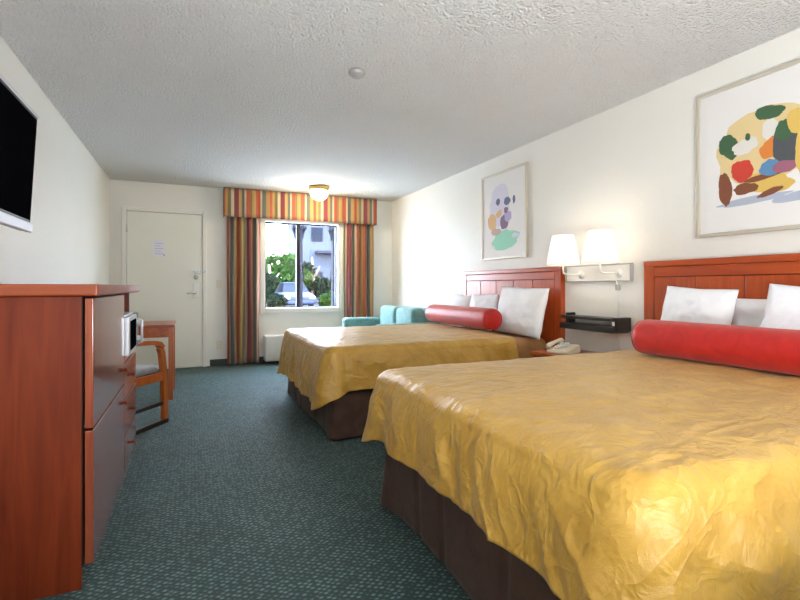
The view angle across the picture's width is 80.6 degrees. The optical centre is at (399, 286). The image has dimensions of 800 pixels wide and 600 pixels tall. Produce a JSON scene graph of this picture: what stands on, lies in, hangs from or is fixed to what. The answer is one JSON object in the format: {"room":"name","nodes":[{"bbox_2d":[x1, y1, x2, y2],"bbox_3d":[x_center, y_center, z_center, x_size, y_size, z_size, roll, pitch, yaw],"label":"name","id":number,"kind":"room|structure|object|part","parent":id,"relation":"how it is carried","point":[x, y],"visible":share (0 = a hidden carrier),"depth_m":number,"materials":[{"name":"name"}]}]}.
{"room":"hotel room","nodes":[
{"label":"hotel room","id":0,"kind":"room"},
{"bbox_2d":[0,36,109,284],"bbox_3d":[-1.889,-0.140,1.812,0.100,2.440,9.440,0,0,-24],"label":"wall","id":1,"kind":"structure","parent":0,"point":[68,242],"depth_m":3.61,"materials":[{"name":"white paint"}]},
{"bbox_2d":[0,73,38,232],"bbox_3d":[-1.726,-0.565,1.873,0.244,0.588,0.984,0,0,-24],"label":"television","id":2,"kind":"object","parent":1,"relation":"attached to","point":[18,120],"visible":1,"depth_m":2.10,"materials":[{"name":"black plastic"}]},
{"bbox_3d":[-1.652,-0.295,1.905,0.031,0.047,0.984,0,0,-24],"label":"trim","id":3,"kind":"part","parent":2,"relation":"part of","materials":[{"name":"silver metal"}]},
{"bbox_3d":[-1.622,-0.851,1.919,0.016,0.016,0.984,0,0,-24],"label":"trim","id":4,"kind":"part","parent":2,"relation":"part of","materials":[{"name":"silver metal"}]},
{"bbox_2d":[110,179,391,368],"bbox_3d":[-1.928,-0.140,6.817,3.868,2.440,0.150,0,0,-24],"label":"wall","id":5,"kind":"structure","parent":0,"point":[122,193],"depth_m":6.47,"materials":[{"name":"white paint"}]},
{"bbox_2d":[122,206,206,368],"bbox_3d":[-3.068,0.028,6.176,1.000,2.105,0.100,0,0,-24],"label":"door","id":6,"kind":"structure","parent":5,"relation":"in","point":[170,287],"depth_m":6.21,"materials":[{"name":"white paint"}]},
{"bbox_2d":[153,240,164,257],"bbox_3d":[-3.146,-0.496,6.161,0.140,0.220,0.005,0,0,-24],"label":"notice","id":7,"kind":"object","parent":6,"relation":"attached to","point":[158,246],"visible":1,"depth_m":6.16,"materials":[{"name":"white paper"}]},
{"bbox_3d":[-2.740,0.050,6.336,0.070,0.200,0.015,0,0,-24],"label":"lock plate","id":8,"kind":"part","parent":6,"relation":"part of","materials":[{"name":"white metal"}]},
{"bbox_3d":[-2.692,-0.203,6.346,0.157,0.054,0.032,0,0,-17],"label":"chain","id":9,"kind":"part","parent":6,"relation":"part of","materials":[{"name":"silver metal"}]},
{"bbox_2d":[216,280,221,287],"bbox_3d":[-2.485,-0.041,6.480,0.072,0.114,0.016,0,0,-24],"label":"light switch","id":10,"kind":"object","parent":5,"relation":"attached to","point":[218,282],"visible":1,"depth_m":6.48,"materials":[{"name":"beige plastic"}]},
{"bbox_2d":[216,341,221,348],"bbox_3d":[-2.486,0.797,6.483,0.072,0.114,0.010,0,0,-24],"label":"wall socket","id":11,"kind":"object","parent":5,"relation":"attached to","point":[218,343],"visible":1,"depth_m":6.48,"materials":[{"name":"beige plastic"}]},
{"bbox_2d":[210,357,278,365],"bbox_3d":[-1.359,1.035,6.979,2.696,0.090,0.012,0,0,-24],"label":"baseboard","id":12,"kind":"structure","parent":5,"relation":"attached to","point":[213,362],"depth_m":6.50,"materials":[{"name":"grey"}]},
{"bbox_2d":[263,334,283,361],"bbox_3d":[-1.420,0.856,6.838,1.060,0.368,0.193,0,0,-24],"label":"air conditioner","id":13,"kind":"object","parent":5,"relation":"attached to","point":[272,344],"visible":0.39,"depth_m":6.59,"materials":[{"name":"white plastic"}]},
{"bbox_2d":[269,341,281,358],"bbox_3d":[-1.484,0.882,6.709,0.740,0.236,0.008,0,0,-24],"label":"grille","id":14,"kind":"object","parent":13,"relation":"attached to","point":[274,346],"depth_m":6.59,"materials":[{"name":"white paint"}]},
{"bbox_2d":[223,187,376,225],"bbox_3d":[-1.394,-1.151,6.877,2.212,0.392,0.168,0,0,-24],"label":"window valance","id":15,"kind":"object","parent":5,"relation":"attached to","point":[237,202],"visible":1,"depth_m":6.75,"materials":[{"name":"fabric"}]},
{"bbox_2d":[227,216,259,363],"bbox_3d":[-2.181,-0.123,6.545,0.453,2.366,0.101,0,0,-24],"label":"curtain","id":16,"kind":"object","parent":15,"relation":"hanging from","point":[242,232],"visible":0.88,"depth_m":6.54,"materials":[{"name":"fabric"}]},
{"bbox_2d":[344,223,373,317],"bbox_3d":[-0.635,-0.163,7.227,0.502,2.286,0.101,0,0,-24],"label":"curtain","id":17,"kind":"object","parent":15,"relation":"hanging from","point":[358,238],"visible":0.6,"depth_m":7.22,"materials":[{"name":"fabric"}]},
{"bbox_2d":[260,218,342,312],"bbox_3d":[-1.446,-0.312,6.988,1.225,1.375,0.125,0,0,-24],"label":"window","id":18,"kind":"structure","parent":5,"relation":"in","point":[263,309],"depth_m":6.98,"materials":[{"name":"white paint"}]},
{"bbox_3d":[-1.443,0.309,6.970,1.073,0.012,0.080,0,0,-24],"label":"sill","id":19,"kind":"part","parent":18,"relation":"part of","materials":[{"name":"white paint"}]},
{"bbox_2d":[35,362,470,599],"bbox_3d":[-0.073,1.130,2.612,4.068,0.100,9.440,0,0,-24],"label":"floor","id":20,"kind":"structure","parent":0,"point":[242,494],"depth_m":2.24,"materials":[{"name":"teal carpet"}]},
{"bbox_2d":[0,284,138,599],"bbox_3d":[-1.657,0.535,2.227,0.628,1.090,1.457,0,0,-24],"label":"dresser","id":21,"kind":"object","parent":20,"relation":"on","point":[68,385],"visible":0.99,"depth_m":1.66,"materials":[{"name":"brown wood"}]},
{"bbox_3d":[-1.403,0.556,1.579,0.570,1.047,0.022,0,0,-24],"label":"panel","id":22,"kind":"part","parent":21,"relation":"part of","materials":[{"name":"brown wood"}]},
{"bbox_3d":[-1.290,0.756,2.087,0.026,0.477,0.853,0,0,-24],"label":"door","id":23,"kind":"part","parent":21,"relation":"part of","materials":[{"name":"brown wood"}]},
{"bbox_3d":[-1.290,0.274,2.087,0.026,0.468,0.853,0,0,-24],"label":"door","id":24,"kind":"part","parent":21,"relation":"part of","materials":[{"name":"brown wood"}]},
{"bbox_3d":[-1.967,0.556,2.858,0.570,1.047,0.022,0,0,-24],"label":"panel","id":25,"kind":"part","parent":21,"relation":"part of","materials":[{"name":"brown wood"}]},
{"bbox_3d":[-1.576,0.506,2.737,0.026,0.188,0.552,0,0,-24],"label":"drawer","id":26,"kind":"part","parent":21,"relation":"part of","materials":[{"name":"brown wood"}]},
{"bbox_3d":[-1.576,0.899,2.737,0.026,0.192,0.552,0,0,-24],"label":"drawer","id":27,"kind":"part","parent":21,"relation":"part of","materials":[{"name":"brown wood"}]},
{"bbox_3d":[-1.576,0.702,2.737,0.026,0.187,0.552,0,0,-24],"label":"drawer","id":28,"kind":"part","parent":21,"relation":"part of","materials":[{"name":"brown wood"}]},
{"bbox_2d":[124,312,142,355],"bbox_3d":[-1.728,0.270,2.670,0.472,0.230,0.480,0,0,-24],"label":"microwave oven","id":29,"kind":"object","parent":21,"relation":"on","point":[132,339],"visible":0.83,"depth_m":2.63,"materials":[{"name":"silver metal"}]},
{"bbox_3d":[-1.534,0.266,2.684,0.030,0.212,0.350,0,0,-24],"label":"door","id":30,"kind":"part","parent":29,"relation":"part of","materials":[{"name":"silver metal"}]},
{"bbox_3d":[-1.566,0.265,2.837,0.039,0.163,0.014,0,0,-24],"label":"handle","id":31,"kind":"part","parent":29,"relation":"part of","materials":[{"name":"silver metal"}]},
{"bbox_2d":[135,341,168,434],"bbox_3d":[-2.165,0.648,3.533,0.535,0.864,0.605,0,0,12],"label":"armchair","id":32,"kind":"object","parent":20,"relation":"on","point":[145,374],"visible":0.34,"depth_m":3.68,"materials":[{"name":"brown wood"}]},
{"bbox_3d":[-1.926,0.703,3.503,0.024,0.065,0.440,0,0,12],"label":"rail","id":33,"kind":"part","parent":32,"relation":"part of","materials":[{"name":"brown wood"}]},
{"bbox_3d":[-1.930,0.443,3.485,0.055,0.087,0.495,0,0,12],"label":"armrest","id":34,"kind":"part","parent":32,"relation":"part of","materials":[{"name":"brown wood"}]},
{"bbox_3d":[-1.877,0.756,3.728,0.038,0.579,0.097,0,0,12],"label":"leg","id":35,"kind":"part","parent":32,"relation":"part of","materials":[{"name":"brown wood"}]},
{"bbox_2d":[138,320,175,399],"bbox_3d":[-2.633,0.719,4.631,0.770,0.722,0.640,0,0,-24],"label":"table","id":36,"kind":"object","parent":20,"relation":"on","point":[151,329],"visible":0.42,"depth_m":4.51,"materials":[{"name":"brown wood"}]},
{"bbox_3d":[-2.199,0.733,4.529,0.042,0.694,0.042,0,0,-24],"label":"leg","id":37,"kind":"part","parent":36,"relation":"part of","materials":[{"name":"brown wood"}]},
{"bbox_3d":[-2.417,0.733,5.023,0.042,0.694,0.042,0,0,-24],"label":"leg","id":38,"kind":"part","parent":36,"relation":"part of","materials":[{"name":"brown wood"}]},
{"bbox_2d":[342,305,439,326],"bbox_3d":[-0.127,0.670,6.272,0.930,0.820,1.480,0,0,-24],"label":"sofa","id":39,"kind":"object","parent":20,"relation":"on","point":[389,314],"visible":0.27,"depth_m":6.34,"materials":[{"name":"teal fabric"}]},
{"bbox_3d":[-0.423,0.728,6.857,0.840,0.585,0.170,0,0,-24],"label":"armrest","id":40,"kind":"part","parent":39,"relation":"part of","materials":[{"name":"teal fabric"}]},
{"bbox_2d":[380,305,401,323],"bbox_3d":[-0.105,0.445,6.593,0.190,0.370,0.560,0,0,-24],"label":"cushion","id":41,"kind":"object","parent":39,"relation":"on","point":[387,312],"depth_m":6.51,"materials":[{"name":"teal fabric"}]},
{"bbox_3d":[0.105,0.728,5.659,0.840,0.585,0.170,0,0,-24],"label":"armrest","id":42,"kind":"part","parent":39,"relation":"part of","materials":[{"name":"teal fabric"}]},
{"bbox_2d":[396,307,423,322],"bbox_3d":[0.125,0.445,6.072,0.190,0.370,0.560,0,0,-24],"label":"cushion","id":43,"kind":"object","parent":39,"relation":"on","point":[403,314],"depth_m":5.88,"materials":[{"name":"teal fabric"}]},
{"bbox_3d":[0.180,0.525,6.407,0.260,0.510,1.180,0,0,-24],"label":"backrest","id":44,"kind":"part","parent":39,"relation":"part of","materials":[{"name":"teal fabric"}]},
{"bbox_2d":[287,326,545,439],"bbox_3d":[0.084,0.762,4.434,1.979,0.635,1.677,0,0,-24],"label":"bed","id":45,"kind":"object","parent":20,"relation":"on","point":[345,417],"visible":0.18,"depth_m":3.38,"materials":[{"name":"brown fabric"}]},
{"bbox_2d":[277,324,518,409],"bbox_3d":[-0.147,0.627,4.328,1.709,0.471,1.812,0,0,-24],"label":"bedspread","id":46,"kind":"object","parent":45,"relation":"on","point":[325,364],"visible":0.97,"depth_m":3.63,"materials":[{"name":"gold fabric"}]},
{"bbox_2d":[425,304,501,329],"bbox_3d":[0.598,0.286,4.739,0.203,0.193,1.196,0,0,-24],"label":"bolster pillow","id":47,"kind":"object","parent":46,"relation":"on","point":[475,317],"visible":1,"depth_m":4.48,"materials":[{"name":"red fabric"}]},
{"bbox_3d":[0.837,0.291,4.198,0.174,0.174,0.013,0,0,-24],"label":"panel","id":48,"kind":"part","parent":47,"relation":"part of","materials":[{"name":"red fabric"}]},
{"bbox_2d":[448,294,471,327],"bbox_3d":[0.654,0.259,5.207,0.169,0.362,0.391,0,0,-24],"label":"pillow","id":49,"kind":"object","parent":45,"relation":"on","point":[457,300],"visible":0.38,"depth_m":5.12,"materials":[{"name":"white fabric"}]},
{"bbox_2d":[467,294,497,330],"bbox_3d":[0.833,0.253,4.805,0.173,0.374,0.471,0,0,-24],"label":"pillow","id":50,"kind":"object","parent":45,"relation":"on","point":[484,301],"visible":0.5,"depth_m":4.71,"materials":[{"name":"white fabric"}]},
{"bbox_3d":[0.109,0.583,4.442,1.925,0.275,1.540,0,0,-24],"label":"mattress","id":51,"kind":"part","parent":45,"relation":"part of","materials":[{"name":"yellow fabric"}]},
{"bbox_2d":[494,286,549,339],"bbox_3d":[1.076,0.216,4.245,0.202,0.448,0.673,0,0,-24],"label":"pillow","id":52,"kind":"object","parent":45,"relation":"on","point":[522,310],"visible":0.95,"depth_m":4.10,"materials":[{"name":"white fabric"}]},
{"bbox_2d":[380,450,559,599],"bbox_3d":[1.111,0.750,2.070,2.014,0.660,1.555,0,0,-24],"label":"bed","id":53,"kind":"object","parent":20,"relation":"on","point":[483,569],"visible":0.19,"depth_m":1.70,"materials":[{"name":"brown fabric"}]},
{"bbox_2d":[361,350,799,599],"bbox_3d":[1.064,0.568,2.042,2.093,0.394,1.687,0,0,-24],"label":"bedspread","id":54,"kind":"object","parent":53,"relation":"on","point":[627,474],"visible":0.97,"depth_m":1.23,"materials":[{"name":"gold fabric"}]},
{"bbox_2d":[660,286,738,324],"bbox_3d":[1.724,0.183,2.761,0.184,0.382,0.448,0,0,-24],"label":"pillow","id":55,"kind":"object","parent":54,"relation":"on","point":[710,306],"visible":0.63,"depth_m":2.68,"materials":[{"name":"white fabric"}]},
{"bbox_2d":[631,319,799,375],"bbox_3d":[1.637,0.277,2.137,0.201,0.192,1.256,0,0,-24],"label":"bolster pillow","id":56,"kind":"object","parent":54,"relation":"on","point":[777,350],"visible":1,"depth_m":2.21,"materials":[{"name":"red fabric"}]},
{"bbox_2d":[732,298,766,326],"bbox_3d":[2.000,0.214,2.445,0.088,0.321,0.566,0,0,-24],"label":"pillow","id":57,"kind":"object","parent":54,"relation":"on","point":[748,312],"visible":0.26,"depth_m":2.58,"materials":[{"name":"white fabric"}]},
{"bbox_2d":[760,283,799,329],"bbox_3d":[1.956,0.178,2.065,0.204,0.392,0.730,0,0,-24],"label":"pillow","id":58,"kind":"object","parent":54,"relation":"on","point":[782,310],"visible":0.63,"depth_m":2.26,"materials":[{"name":"white fabric"}]},
{"bbox_2d":[530,350,598,356],"bbox_3d":[1.367,0.795,3.554,0.440,0.570,0.680,0,0,-24],"label":"nightstand","id":59,"kind":"object","parent":20,"relation":"on","point":[537,353],"visible":0.12,"depth_m":3.67,"materials":[{"name":"brown wood"}]},
{"bbox_2d":[545,338,579,354],"bbox_3d":[1.308,0.454,3.600,0.323,0.104,0.233,0,0,43],"label":"telephone","id":60,"kind":"object","parent":59,"relation":"on","point":[562,347],"visible":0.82,"depth_m":3.62,"materials":[{"name":"beige plastic"}]},
{"bbox_2d":[0,0,799,201],"bbox_3d":[-0.073,-1.410,2.612,4.068,0.100,9.440,0,0,-24],"label":"ceiling","id":61,"kind":"structure","parent":0,"point":[242,94],"depth_m":2.99,"materials":[{"name":"white paint"}]},
{"bbox_2d":[309,185,328,200],"bbox_3d":[-1.097,-1.260,6.402,0.276,0.199,0.276,0,0,-24],"label":"ceiling light","id":62,"kind":"object","parent":61,"relation":"attached to","point":[318,192],"visible":1,"depth_m":6.31,"materials":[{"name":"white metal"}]},
{"bbox_3d":[-1.097,-1.246,6.402,0.244,0.137,0.244,0,0,-24],"label":"glass globe","id":63,"kind":"part","parent":62,"relation":"part of","materials":[{"name":"beige glass"}]},
{"bbox_2d":[348,67,364,79],"bbox_3d":[-0.273,-1.338,2.973,0.108,0.042,0.107,0,0,-24],"label":"smoke detector","id":64,"kind":"object","parent":61,"relation":"attached to","point":[356,73],"visible":1,"depth_m":2.94,"materials":[{"name":"grey"}]},
{"bbox_2d":[392,28,799,352],"bbox_3d":[1.742,-0.140,3.413,0.100,2.440,9.440,0,0,-24],"label":"wall","id":65,"kind":"structure","parent":0,"point":[628,168],"depth_m":3.69,"materials":[{"name":"white paint"}]},
{"bbox_2d":[481,162,527,260],"bbox_3d":[1.052,-0.735,4.814,0.029,0.900,0.760,0,0,-24],"label":"framed picture","id":66,"kind":"object","parent":65,"relation":"attached to","point":[504,194],"visible":1,"depth_m":4.78,"materials":[{"name":"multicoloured paper"}]},
{"bbox_2d":[488,184,519,249],"bbox_3d":[1.049,-0.720,4.816,0.001,0.691,0.540,0,0,-24],"label":"artwork","id":67,"kind":"object","parent":66,"relation":"attached to","point":[503,199],"depth_m":4.79,"materials":[{"name":"multicoloured paper"}]},
{"bbox_2d":[463,266,564,349],"bbox_3d":[1.067,0.328,4.742,0.056,1.005,1.583,0,0,-24],"label":"headboard","id":68,"kind":"object","parent":65,"relation":"attached to","point":[488,282],"visible":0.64,"depth_m":4.29,"materials":[{"name":"brown wood"}]},
{"bbox_3d":[0.825,0.378,5.258,0.015,0.885,0.279,0,0,-24],"label":"panel","id":69,"kind":"part","parent":68,"relation":"part of","materials":[{"name":"brown wood"}]},
{"bbox_3d":[0.940,0.378,4.998,0.015,0.885,0.279,0,0,-24],"label":"panel","id":70,"kind":"part","parent":68,"relation":"part of","materials":[{"name":"brown wood"}]},
{"bbox_3d":[1.055,0.378,4.737,0.015,0.885,0.279,0,0,-24],"label":"panel","id":71,"kind":"part","parent":68,"relation":"part of","materials":[{"name":"brown wood"}]},
{"bbox_3d":[1.054,-0.102,4.737,0.016,0.063,1.425,0,0,-24],"label":"rail","id":72,"kind":"part","parent":68,"relation":"part of","materials":[{"name":"brown wood"}]},
{"bbox_3d":[1.067,-0.155,4.742,0.056,0.040,1.583,0,0,-24],"label":"rail","id":73,"kind":"part","parent":68,"relation":"part of","materials":[{"name":"brown wood"}]},
{"bbox_3d":[1.074,0.348,4.746,0.032,0.963,1.433,0,0,-24],"label":"panel","id":74,"kind":"part","parent":68,"relation":"part of","materials":[{"name":"brown wood"}]},
{"bbox_3d":[1.170,0.378,4.476,0.015,0.885,0.279,0,0,-24],"label":"panel","id":75,"kind":"part","parent":68,"relation":"part of","materials":[{"name":"brown wood"}]},
{"bbox_3d":[1.285,0.378,4.215,0.015,0.885,0.279,0,0,-24],"label":"panel","id":76,"kind":"part","parent":68,"relation":"part of","materials":[{"name":"brown wood"}]},
{"bbox_2d":[546,229,633,349],"bbox_3d":[1.403,0.029,3.620,0.350,0.882,0.674,0,0,-24],"label":"wall lamp","id":77,"kind":"object","parent":65,"relation":"attached to","point":[600,246],"visible":1,"depth_m":3.56,"materials":[{"name":"white fabric"}]},
{"bbox_3d":[1.296,-0.291,3.752,0.256,0.237,0.256,0,0,-24],"label":"lamp shade","id":78,"kind":"part","parent":77,"relation":"part of","materials":[{"name":"white fabric"}]},
{"bbox_3d":[1.296,-0.173,3.752,0.261,0.004,0.261,0,0,-24],"label":"shade trim","id":79,"kind":"part","parent":77,"relation":"part of","materials":[{"name":"white fabric"}]},
{"bbox_3d":[1.381,-0.144,3.789,0.201,0.152,0.064,0,0,-24],"label":"lamp arm","id":80,"kind":"part","parent":77,"relation":"part of","materials":[{"name":"white plastic"}]},
{"bbox_3d":[1.545,-0.107,3.698,0.026,0.125,0.630,0,0,-24],"label":"panel","id":81,"kind":"part","parent":77,"relation":"part of","materials":[{"name":"white paint"}]},
{"bbox_3d":[1.445,-0.291,3.414,0.256,0.237,0.256,0,0,-24],"label":"lamp shade","id":82,"kind":"part","parent":77,"relation":"part of","materials":[{"name":"white fabric"}]},
{"bbox_3d":[1.544,-0.107,3.697,0.031,0.133,0.646,0,0,-24],"label":"panel trim","id":83,"kind":"part","parent":77,"relation":"part of","materials":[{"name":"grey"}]},
{"bbox_3d":[1.445,-0.173,3.414,0.261,0.004,0.261,0,0,-24],"label":"shade trim","id":84,"kind":"part","parent":77,"relation":"part of","materials":[{"name":"white fabric"}]},
{"bbox_3d":[1.530,-0.144,3.451,0.201,0.152,0.064,0,0,-24],"label":"lamp arm","id":85,"kind":"part","parent":77,"relation":"part of","materials":[{"name":"white plastic"}]},
{"bbox_2d":[615,284,619,289],"bbox_3d":[1.621,0.003,3.513,0.032,0.045,0.024,0,0,-24],"label":"switch","id":86,"kind":"object","parent":77,"relation":"attached to","point":[617,286],"depth_m":3.50,"materials":[{"name":"grey plastic"}]},
{"bbox_3d":[1.619,0.211,3.513,0.037,0.517,0.012,0,0,-24],"label":"power cord","id":87,"kind":"part","parent":77,"relation":"part of","materials":[{"name":"white plastic"}]},
{"bbox_2d":[559,312,630,333],"bbox_3d":[1.491,0.273,3.655,0.158,0.125,0.575,0,0,-24],"label":"wall shelf","id":88,"kind":"object","parent":65,"relation":"attached to","point":[623,324],"visible":1,"depth_m":3.55,"materials":[{"name":"black plastic"}]},
{"bbox_2d":[644,253,799,324],"bbox_3d":[2.032,0.328,2.554,0.056,1.005,1.593,0,0,-24],"label":"headboard","id":89,"kind":"object","parent":65,"relation":"attached to","point":[752,275],"visible":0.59,"depth_m":2.80,"materials":[{"name":"brown wood"}]},
{"bbox_3d":[1.788,0.378,3.074,0.015,0.885,0.281,0,0,-24],"label":"panel","id":90,"kind":"part","parent":89,"relation":"part of","materials":[{"name":"brown wood"}]},
{"bbox_3d":[1.904,0.378,2.811,0.015,0.885,0.281,0,0,-24],"label":"panel","id":91,"kind":"part","parent":89,"relation":"part of","materials":[{"name":"brown wood"}]},
{"bbox_3d":[2.032,-0.155,2.554,0.056,0.040,1.593,0,0,-24],"label":"rail","id":92,"kind":"part","parent":89,"relation":"part of","materials":[{"name":"brown wood"}]},
{"bbox_3d":[2.019,-0.102,2.548,0.016,0.063,1.435,0,0,-24],"label":"rail","id":93,"kind":"part","parent":89,"relation":"part of","materials":[{"name":"brown wood"}]},
{"bbox_3d":[2.040,0.348,2.557,0.032,0.963,1.443,0,0,-24],"label":"panel","id":94,"kind":"part","parent":89,"relation":"part of","materials":[{"name":"brown wood"}]},
{"bbox_3d":[2.020,0.378,2.548,0.015,0.885,0.281,0,0,-24],"label":"panel","id":95,"kind":"part","parent":89,"relation":"part of","materials":[{"name":"brown wood"}]},
{"bbox_2d":[696,58,799,237],"bbox_3d":[2.077,-0.748,2.490,0.029,0.885,1.040,0,0,-24],"label":"framed picture","id":96,"kind":"object","parent":65,"relation":"attached to","point":[748,129],"visible":1,"depth_m":2.68,"materials":[{"name":"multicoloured paper"}]},
{"bbox_2d":[716,103,799,207],"bbox_3d":[2.018,-0.728,2.620,0.002,0.550,0.520,0,0,-24],"label":"artwork","id":97,"kind":"object","parent":96,"relation":"attached to","point":[758,146],"depth_m":2.64,"materials":[{"name":"multicoloured paper"}]},
{"label":"outside","id":98,"kind":"structure","parent":0,"visible":0},
{"bbox_2d":[266,301,318,306],"bbox_3d":[-6.417,1.265,39.330,100.000,0.130,62.850,0,0,-24],"label":"ground","id":99,"kind":"structure","parent":98,"point":[317,302],"depth_m":30.62,"materials":[{"name":"black concrete"}]},
{"bbox_2d":[266,264,278,306],"bbox_3d":[-7.878,-0.072,27.933,1.536,2.566,1.220,0,0,-6],"label":"tree","id":100,"kind":"object","parent":99,"relation":"on","point":[271,280],"visible":0.54,"depth_m":27.82,"materials":[{"name":"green plant"}]},
{"bbox_2d":[266,292,288,306],"bbox_3d":[-6.250,0.752,23.998,1.087,0.954,1.131,0,0,20],"label":"bush","id":101,"kind":"object","parent":99,"relation":"on","point":[274,300],"visible":0.93,"depth_m":23.72,"materials":[{"name":"green plant"}]},
{"bbox_2d":[266,247,312,300],"bbox_3d":[-7.891,-0.713,31.114,4.400,3.981,2.866,0,0,-24],"label":"tree","id":102,"kind":"object","parent":99,"relation":"on","point":[285,267],"visible":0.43,"depth_m":30.88,"materials":[{"name":"green plant"}]},
{"bbox_2d":[275,282,315,306],"bbox_3d":[-6.369,0.465,27.944,1.880,1.470,4.415,0,0,-24],"label":"car","id":103,"kind":"object","parent":99,"relation":"on","point":[287,289],"visible":0.51,"depth_m":26.63,"materials":[{"name":"silver metal"}]},
{"bbox_2d":[288,225,330,300],"bbox_3d":[-4.793,-2.660,45.101,11.353,7.720,8.600,0,0,-24],"label":"building","id":104,"kind":"structure","parent":99,"relation":"on","point":[316,239],"depth_m":40.63,"materials":[{"name":"grey paint"}]},
{"bbox_3d":[-7.106,-4.520,40.493,0.860,1.060,0.035,0,0,-24],"label":"pane","id":105,"kind":"part","parent":104,"relation":"part of","materials":[{"name":"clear glass"}]},
{"bbox_2d":[303,257,330,297],"bbox_3d":[-6.045,-0.523,35.789,5.177,3.462,2.831,0,0,-24],"label":"tree","id":106,"kind":"object","parent":99,"relation":"on","point":[317,286],"visible":0.47,"depth_m":35.24,"materials":[{"name":"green plant"}]},
{"bbox_2d":[318,292,330,305],"bbox_3d":[-3.834,0.744,25.103,1.156,0.929,1.092,0,0,-24],"label":"bush","id":107,"kind":"object","parent":99,"relation":"on","point":[325,299],"visible":0.59,"depth_m":24.79,"materials":[{"name":"green plant"}]},
{"bbox_3d":[-0.903,1.185,14.438,34.000,0.029,12.850,0,0,-24],"label":"walkway","id":108,"kind":"object","parent":99,"relation":"on","visible":0},
{"bbox_2d":[291,225,306,306],"bbox_3d":[-2.051,-0.030,9.587,0.290,2.460,0.195,0,0,-24],"label":"porch post","id":109,"kind":"object","parent":108,"relation":"on","point":[293,227],"visible":0.42,"depth_m":9.54,"materials":[{"name":"black paint"}]},
{"bbox_2d":[327,227,334,305],"bbox_3d":[-1.362,-0.030,9.892,0.290,2.460,0.195,0,0,-24],"label":"porch post","id":110,"kind":"object","parent":108,"relation":"on","point":[331,230],"visible":0.23,"depth_m":9.82,"materials":[{"name":"black paint"}]}
]}

